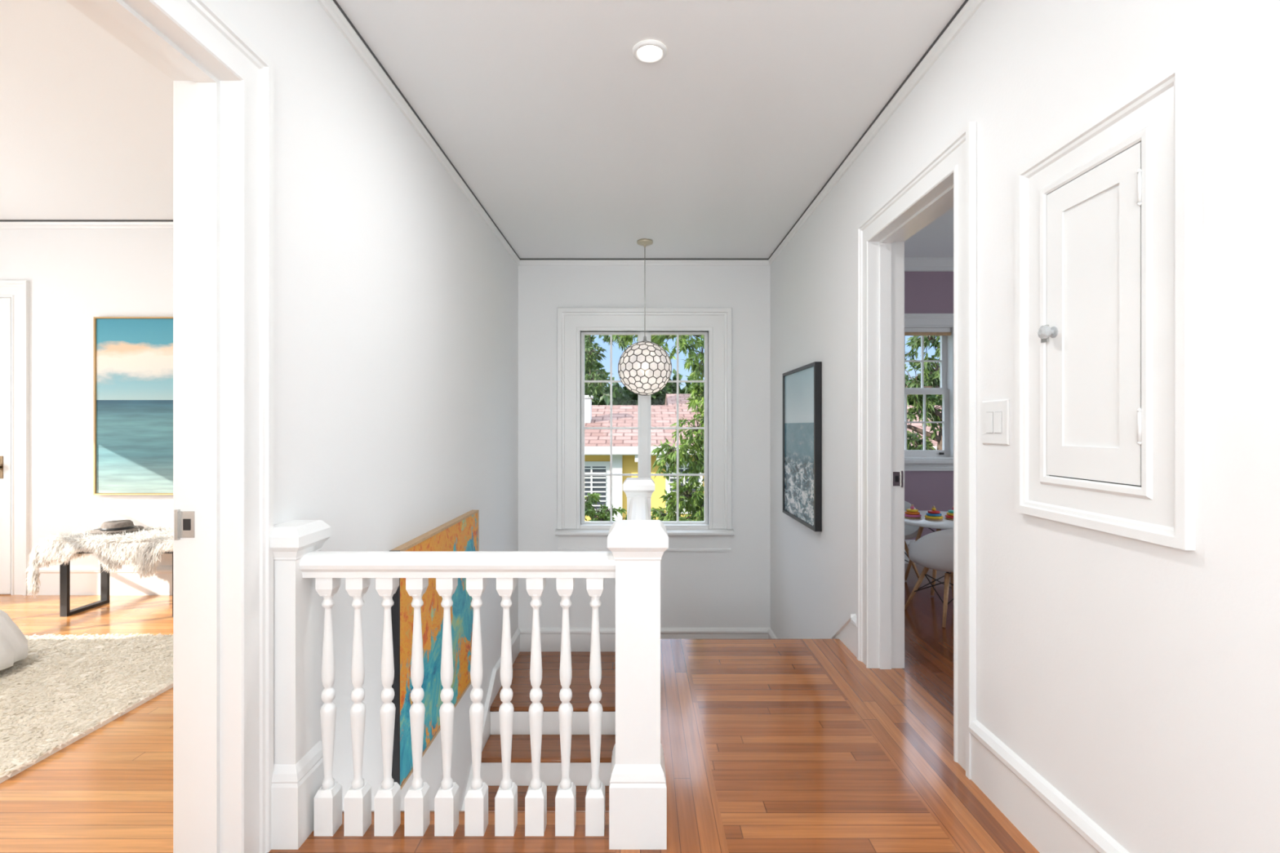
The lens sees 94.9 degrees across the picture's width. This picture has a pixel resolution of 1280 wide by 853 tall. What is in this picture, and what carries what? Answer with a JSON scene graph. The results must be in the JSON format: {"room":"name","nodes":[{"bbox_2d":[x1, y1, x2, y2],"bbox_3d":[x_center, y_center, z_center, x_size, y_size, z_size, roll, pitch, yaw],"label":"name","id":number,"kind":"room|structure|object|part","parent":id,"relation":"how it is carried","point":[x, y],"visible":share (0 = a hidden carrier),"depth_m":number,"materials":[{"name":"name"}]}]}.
{"room":"upstairs hallway","nodes":[
{"label":"upstairs hallway","id":0,"kind":"room"},
{"bbox_2d":[0,228,173,594],"bbox_3d":[-3.413,0.015,4.278,4.374,2.970,0.156,0,0,0],"label":"wall","id":1,"kind":"structure","parent":0,"point":[75,276],"depth_m":4.20,"materials":[{"name":"white paint"}]},
{"bbox_2d":[0,280,29,595],"bbox_3d":[-4.861,0.081,4.160,0.995,2.238,0.080,0,0,0],"label":"door","id":2,"kind":"structure","parent":1,"relation":"in","point":[14,295],"depth_m":4.19,"materials":[{"name":"white wood"}]},
{"bbox_2d":[25,565,172,595],"bbox_3d":[-3.338,1.097,4.187,4.224,0.205,0.026,0,0,0],"label":"baseboard","id":3,"kind":"structure","parent":1,"relation":"attached to","point":[84,580],"depth_m":4.18,"materials":[{"name":"white wood"}]},
{"bbox_2d":[93,316,173,494],"bbox_3d":[-3.208,-0.146,4.178,1.317,1.260,0.040,0,0,0],"label":"seascape painting","id":4,"kind":"object","parent":1,"relation":"attached to","point":[133,356],"visible":0.4,"depth_m":4.17,"materials":[{"name":"blue paint"}]},
{"bbox_2d":[209,0,518,810],"bbox_3d":[-1.148,1.515,1.410,0.156,5.970,7.820,0,0,0],"label":"wall","id":5,"kind":"structure","parent":0,"point":[396,302],"depth_m":2.38,"materials":[{"name":"white paint"}]},
{"bbox_2d":[65,0,273,852],"bbox_3d":[-1.148,0.082,1.160,0.204,2.236,1.036,0,0,0],"label":"trim","id":6,"kind":"structure","parent":5,"relation":"attached to","point":[223,82],"depth_m":1.56,"materials":[{"name":"white wood"}]},
{"bbox_2d":[390,510,478,789],"bbox_3d":[-1.047,1.045,3.120,0.042,1.030,1.240,0,0,0],"label":"framed abstract painting","id":7,"kind":"object","parent":5,"relation":"attached to","point":[460,533],"visible":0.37,"depth_m":2.90,"materials":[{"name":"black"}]},
{"bbox_2d":[461,627,520,810],"bbox_3d":[-1.056,2.728,1.330,0.028,3.466,7.660,0,0,0],"label":"baseboard","id":8,"kind":"structure","parent":5,"relation":"attached to","point":[495,686],"depth_m":4.19,"materials":[{"name":"white"}]},
{"bbox_2d":[0,0,964,258],"bbox_3d":[-0.475,-1.545,1.325,10.350,0.150,8.050,0,0,0],"label":"ceiling","id":9,"kind":"structure","parent":0,"point":[574,145],"depth_m":2.69,"materials":[{"name":"white paint"}]},
{"bbox_2d":[617,238,671,395],"bbox_3d":[0.039,-0.858,4.660,0.425,1.223,0.424,0,0,0],"label":"pendant light","id":10,"kind":"object","parent":9,"relation":"hanging from","point":[644,367],"visible":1,"depth_m":4.51,"materials":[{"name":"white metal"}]},
{"bbox_3d":[0.039,-0.460,4.660,0.425,0.426,0.424,0,0,0],"label":"honeycomb frame","id":11,"kind":"part","parent":10,"relation":"part of","materials":[{"name":"grey"}]},
{"bbox_2d":[632,40,666,63],"bbox_3d":[0.038,-1.464,2.300,0.134,0.011,0.134,0,0,0],"label":"recessed light","id":12,"kind":"object","parent":9,"relation":"in","point":[648,51],"visible":1,"depth_m":2.29,"materials":[{"name":"white plastic"}]},
{"bbox_2d":[0,564,1039,852],"bbox_3d":[-0.475,1.325,1.330,9.950,0.250,7.660,0,0,0],"label":"floor","id":13,"kind":"structure","parent":0,"point":[769,745],"depth_m":2.07,"materials":[{"name":"brown wood"}]},
{"bbox_2d":[0,633,173,783],"bbox_3d":[-3.409,1.185,1.825,2.581,0.029,3.051,0,0,0],"label":"shag rug","id":14,"kind":"object","parent":13,"relation":"on","point":[68,687],"visible":0.74,"depth_m":2.66,"materials":[{"name":"white carpet"}]},
{"bbox_2d":[0,609,27,670],"bbox_3d":[-3.950,0.930,1.940,1.967,0.420,2.129,0,0,0],"label":"bed","id":15,"kind":"object","parent":14,"relation":"on","point":[13,643],"visible":1,"depth_m":2.83,"materials":[{"name":"white fabric"}]},
{"bbox_2d":[59,549,173,616],"bbox_3d":[-3.250,0.964,3.860,0.940,0.472,0.320,0,0,0],"label":"bench","id":16,"kind":"object","parent":13,"relation":"on","point":[64,571],"visible":0.26,"depth_m":3.72,"materials":[{"name":"black metal"}]},
{"bbox_2d":[25,522,173,597],"bbox_3d":[-3.284,0.862,3.865,1.090,0.418,0.503,0,0,0],"label":"sheepskin throw","id":17,"kind":"object","parent":16,"relation":"on","point":[142,549],"visible":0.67,"depth_m":3.65,"materials":[{"name":"white fur"}]},
{"bbox_2d":[89,520,144,533],"bbox_3d":[-3.450,0.657,3.880,0.270,0.062,0.268,0,0,0],"label":"felt hat","id":18,"kind":"object","parent":17,"relation":"on","point":[116,526],"visible":0.98,"depth_m":3.83,"materials":[{"name":"grey fabric"}]},
{"bbox_2d":[270,477,668,849],"bbox_3d":[-0.494,1.129,2.957,1.150,1.682,2.589,0,0,0],"label":"stair railing","id":19,"kind":"object","parent":13,"relation":"on","point":[306,797],"visible":1,"depth_m":1.72,"materials":[{"name":"white wood"}]},
{"bbox_3d":[-0.529,0.408,1.748,0.918,0.069,0.092,0,0,0],"label":"handrail","id":20,"kind":"part","parent":19,"relation":"part of","materials":[{"name":"white wood"}]},
{"bbox_3d":[-0.006,0.744,1.748,0.173,0.912,0.173,0,0,0],"label":"newel post","id":21,"kind":"part","parent":19,"relation":"part of","materials":[{"name":"white wood"}]},
{"bbox_3d":[-0.006,0.408,2.497,0.092,0.069,1.369,0,0,0],"label":"handrail","id":22,"kind":"part","parent":19,"relation":"part of","materials":[{"name":"white wood"}]},
{"bbox_3d":[-0.006,0.744,3.244,0.173,0.912,0.173,0,0,0],"label":"newel post","id":23,"kind":"part","parent":19,"relation":"part of","materials":[{"name":"white wood"}]},
{"bbox_2d":[904,501,919,577],"bbox_3d":[2.003,0.899,4.775,0.501,0.603,0.479,0,0,0],"label":"chair","id":24,"kind":"object","parent":13,"relation":"on","point":[910,531],"visible":0.19,"depth_m":4.67,"materials":[{"name":"white plastic"}]},
{"bbox_2d":[904,528,953,627],"bbox_3d":[1.965,0.899,3.700,0.504,0.603,0.489,0,0,0],"label":"chair","id":25,"kind":"object","parent":13,"relation":"on","point":[934,550],"visible":0.59,"depth_m":3.57,"materials":[{"name":"white plastic"}]},
{"bbox_2d":[904,511,953,595],"bbox_3d":[2.270,0.937,4.350,0.810,0.514,0.810,0,0,0],"label":"table","id":26,"kind":"object","parent":13,"relation":"on","point":[946,524],"visible":0.23,"depth_m":4.18,"materials":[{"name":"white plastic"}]},
{"bbox_2d":[904,504,921,519],"bbox_3d":[2.020,0.629,4.360,0.124,0.100,0.124,0,0,0],"label":"toy","id":27,"kind":"object","parent":26,"relation":"on","point":[910,513],"visible":0.95,"depth_m":4.33,"materials":[{"name":"multicoloured plastic"}]},
{"bbox_2d":[924,506,942,520],"bbox_3d":[2.140,0.629,4.280,0.124,0.100,0.124,0,0,0],"label":"toy","id":28,"kind":"object","parent":26,"relation":"on","point":[932,515],"visible":1,"depth_m":4.25,"materials":[{"name":"multicoloured plastic"}]},
{"bbox_2d":[945,507,953,519],"bbox_3d":[2.300,0.629,4.300,0.124,0.100,0.124,0,0,0],"label":"toy","id":29,"kind":"object","parent":26,"relation":"on","point":[949,516],"visible":0.43,"depth_m":4.28,"materials":[{"name":"multicoloured plastic"}]},
{"bbox_2d":[489,651,615,711],"bbox_3d":[0.036,2.070,4.637,2.213,0.200,1.046,0,0,0],"label":"landing","id":30,"kind":"structure","parent":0,"point":[521,686],"depth_m":4.52,"materials":[{"name":"brown wood"}]},
{"bbox_2d":[480,711,615,810],"bbox_3d":[-0.560,2.867,2.894,0.979,1.732,2.469,0,0,0],"label":"staircase","id":31,"kind":"structure","parent":30,"relation":"attached to","point":[521,768],"depth_m":3.85,"materials":[{"name":"white"}]},
{"bbox_2d":[518,265,953,786],"bbox_3d":[1.715,1.515,5.238,5.570,5.970,0.156,0,0,0],"label":"wall","id":32,"kind":"structure","parent":0,"point":[699,588],"depth_m":5.16,"materials":[{"name":"white paint"}]},
{"bbox_2d":[0,0,985,271],"bbox_3d":[-0.475,-1.415,1.330,9.950,0.110,7.660,0,0,0],"label":"trim","id":33,"kind":"structure","parent":32,"relation":"attached to","point":[968,8],"depth_m":3.51,"materials":[{"name":"white wood"}]},
{"bbox_2d":[518,627,769,651],"bbox_3d":[0.036,1.867,5.147,2.213,0.205,0.026,0,0,0],"label":"baseboard","id":34,"kind":"structure","parent":32,"relation":"attached to","point":[550,637],"depth_m":5.14,"materials":[{"name":"white wood"}]},
{"bbox_2d":[555,307,734,551],"bbox_3d":[0.040,0.026,5.204,1.555,2.128,0.224,0,0,0],"label":"window","id":35,"kind":"structure","parent":32,"relation":"in","point":[574,533],"depth_m":5.15,"materials":[{"name":"white wood"}]},
{"bbox_2d":[904,539,916,564],"bbox_3d":[2.900,1.097,5.147,3.201,0.205,0.026,0,0,0],"label":"baseboard","id":36,"kind":"structure","parent":32,"relation":"attached to","point":[907,541],"depth_m":5.14,"materials":[{"name":"white wood"}]},
{"bbox_2d":[904,313,953,471],"bbox_3d":[2.360,-0.300,5.203,1.060,1.376,0.226,0,0,0],"label":"window","id":37,"kind":"structure","parent":32,"relation":"in","point":[924,460],"depth_m":5.21,"materials":[{"name":"white wood"}]},
{"bbox_2d":[904,327,951,335],"bbox_3d":[2.360,-0.834,5.178,0.750,0.070,0.044,0,0,0],"label":"roller blind","id":38,"kind":"object","parent":37,"relation":"attached to","point":[908,331],"visible":0.65,"depth_m":5.17,"materials":[{"name":"white fabric"}]},
{"bbox_2d":[769,0,1279,852],"bbox_3d":[1.221,1.515,1.330,0.156,5.970,7.660,0,0,0],"label":"wall","id":39,"kind":"structure","parent":0,"point":[1139,679],"depth_m":1.41,"materials":[{"name":"white paint"}]},
{"bbox_2d":[782,361,822,531],"bbox_3d":[1.119,0.127,4.110,0.043,1.067,0.840,0,0,0],"label":"print","id":40,"kind":"object","parent":39,"relation":"attached to","point":[802,385],"visible":1,"depth_m":4.00,"materials":[{"name":"black"}]},
{"bbox_2d":[856,121,976,779],"bbox_3d":[1.221,0.082,2.517,0.204,2.236,1.037,0,0,0],"label":"trim","id":41,"kind":"structure","parent":39,"relation":"attached to","point":[947,180],"depth_m":2.90,"materials":[{"name":"white wood"}]},
{"bbox_2d":[768,613,1129,852],"bbox_3d":[1.129,1.480,1.330,0.028,0.980,7.660,0,0,0],"label":"baseboard","id":42,"kind":"structure","parent":39,"relation":"attached to","point":[1046,818],"depth_m":1.71,"materials":[{"name":"white wood"}]},
{"bbox_2d":[982,399,1009,444],"bbox_3d":[1.138,-0.013,1.886,0.010,0.142,0.140,0,0,0],"label":"light switch","id":43,"kind":"object","parent":39,"relation":"attached to","point":[996,413],"visible":1,"depth_m":1.87,"materials":[{"name":"white plastic"}]},
{"bbox_2d":[1015,54,1195,550],"bbox_3d":[1.119,-0.255,1.484,0.048,1.020,0.548,0,0,0],"label":"upper cabinet","id":44,"kind":"object","parent":39,"relation":"attached to","point":[1105,214],"visible":1,"depth_m":1.41,"materials":[{"name":"white wood"}]},
{"label":"outside","id":45,"kind":"structure","parent":0,"visible":0},
{"bbox_3d":[5.000,4.550,37.750,90.000,0.100,64.500,0,0,0],"label":"ground","id":46,"kind":"structure","parent":45,"visible":0},
{"bbox_2d":[584,335,601,405],"bbox_3d":[-2.469,0.169,24.032,2.108,8.672,2.001,0,0,0],"label":"tree","id":47,"kind":"object","parent":46,"relation":"on","point":[588,371],"visible":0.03,"depth_m":23.83,"materials":[{"name":"green plant"}]},
{"bbox_2d":[584,492,626,520],"bbox_3d":[-0.425,2.603,7.042,1.626,3.795,0.754,0,0,0],"label":"shrub","id":48,"kind":"object","parent":46,"relation":"on","point":[604,514],"visible":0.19,"depth_m":6.94,"materials":[{"name":"green plant"}]},
{"bbox_2d":[584,335,630,398],"bbox_3d":[-0.960,1.250,8.991,1.771,6.506,0.856,0,0,0],"label":"tree","id":49,"kind":"object","parent":46,"relation":"on","point":[588,355],"visible":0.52,"depth_m":8.89,"materials":[{"name":"green plant"}]},
{"bbox_2d":[608,335,704,520],"bbox_3d":[0.719,1.252,7.803,2.312,6.507,1.197,0,0,0],"label":"tree","id":50,"kind":"object","parent":46,"relation":"on","point":[695,504],"visible":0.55,"depth_m":7.76,"materials":[{"name":"green plant"}]},
{"bbox_2d":[664,394,702,405],"bbox_3d":[5.300,1.500,27.000,8.200,6.000,6.800,0,0,0],"label":"house","id":51,"kind":"structure","parent":46,"relation":"on","point":[670,399],"depth_m":26.05,"materials":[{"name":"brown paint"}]},
{"bbox_2d":[584,395,942,520],"bbox_3d":[2.500,1.840,17.950,13.800,5.320,8.900,0,0,0],"label":"neighbouring house","id":52,"kind":"structure","parent":46,"relation":"on","point":[597,442],"depth_m":14.00,"materials":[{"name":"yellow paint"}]},
{"bbox_2d":[591,358,942,405],"bbox_3d":[6.364,0.142,37.102,53.520,9.301,7.441,0,0,0],"label":"tree line","id":53,"kind":"object","parent":46,"relation":"on","point":[620,397],"visible":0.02,"depth_m":36.11,"materials":[{"name":"green plant"}]},
{"bbox_2d":[905,335,942,449],"bbox_3d":[3.633,1.151,7.604,1.589,6.706,0.968,0,0,0],"label":"tree","id":54,"kind":"object","parent":46,"relation":"on","point":[931,375],"visible":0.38,"depth_m":7.52,"materials":[{"name":"green plant"}]}
]}

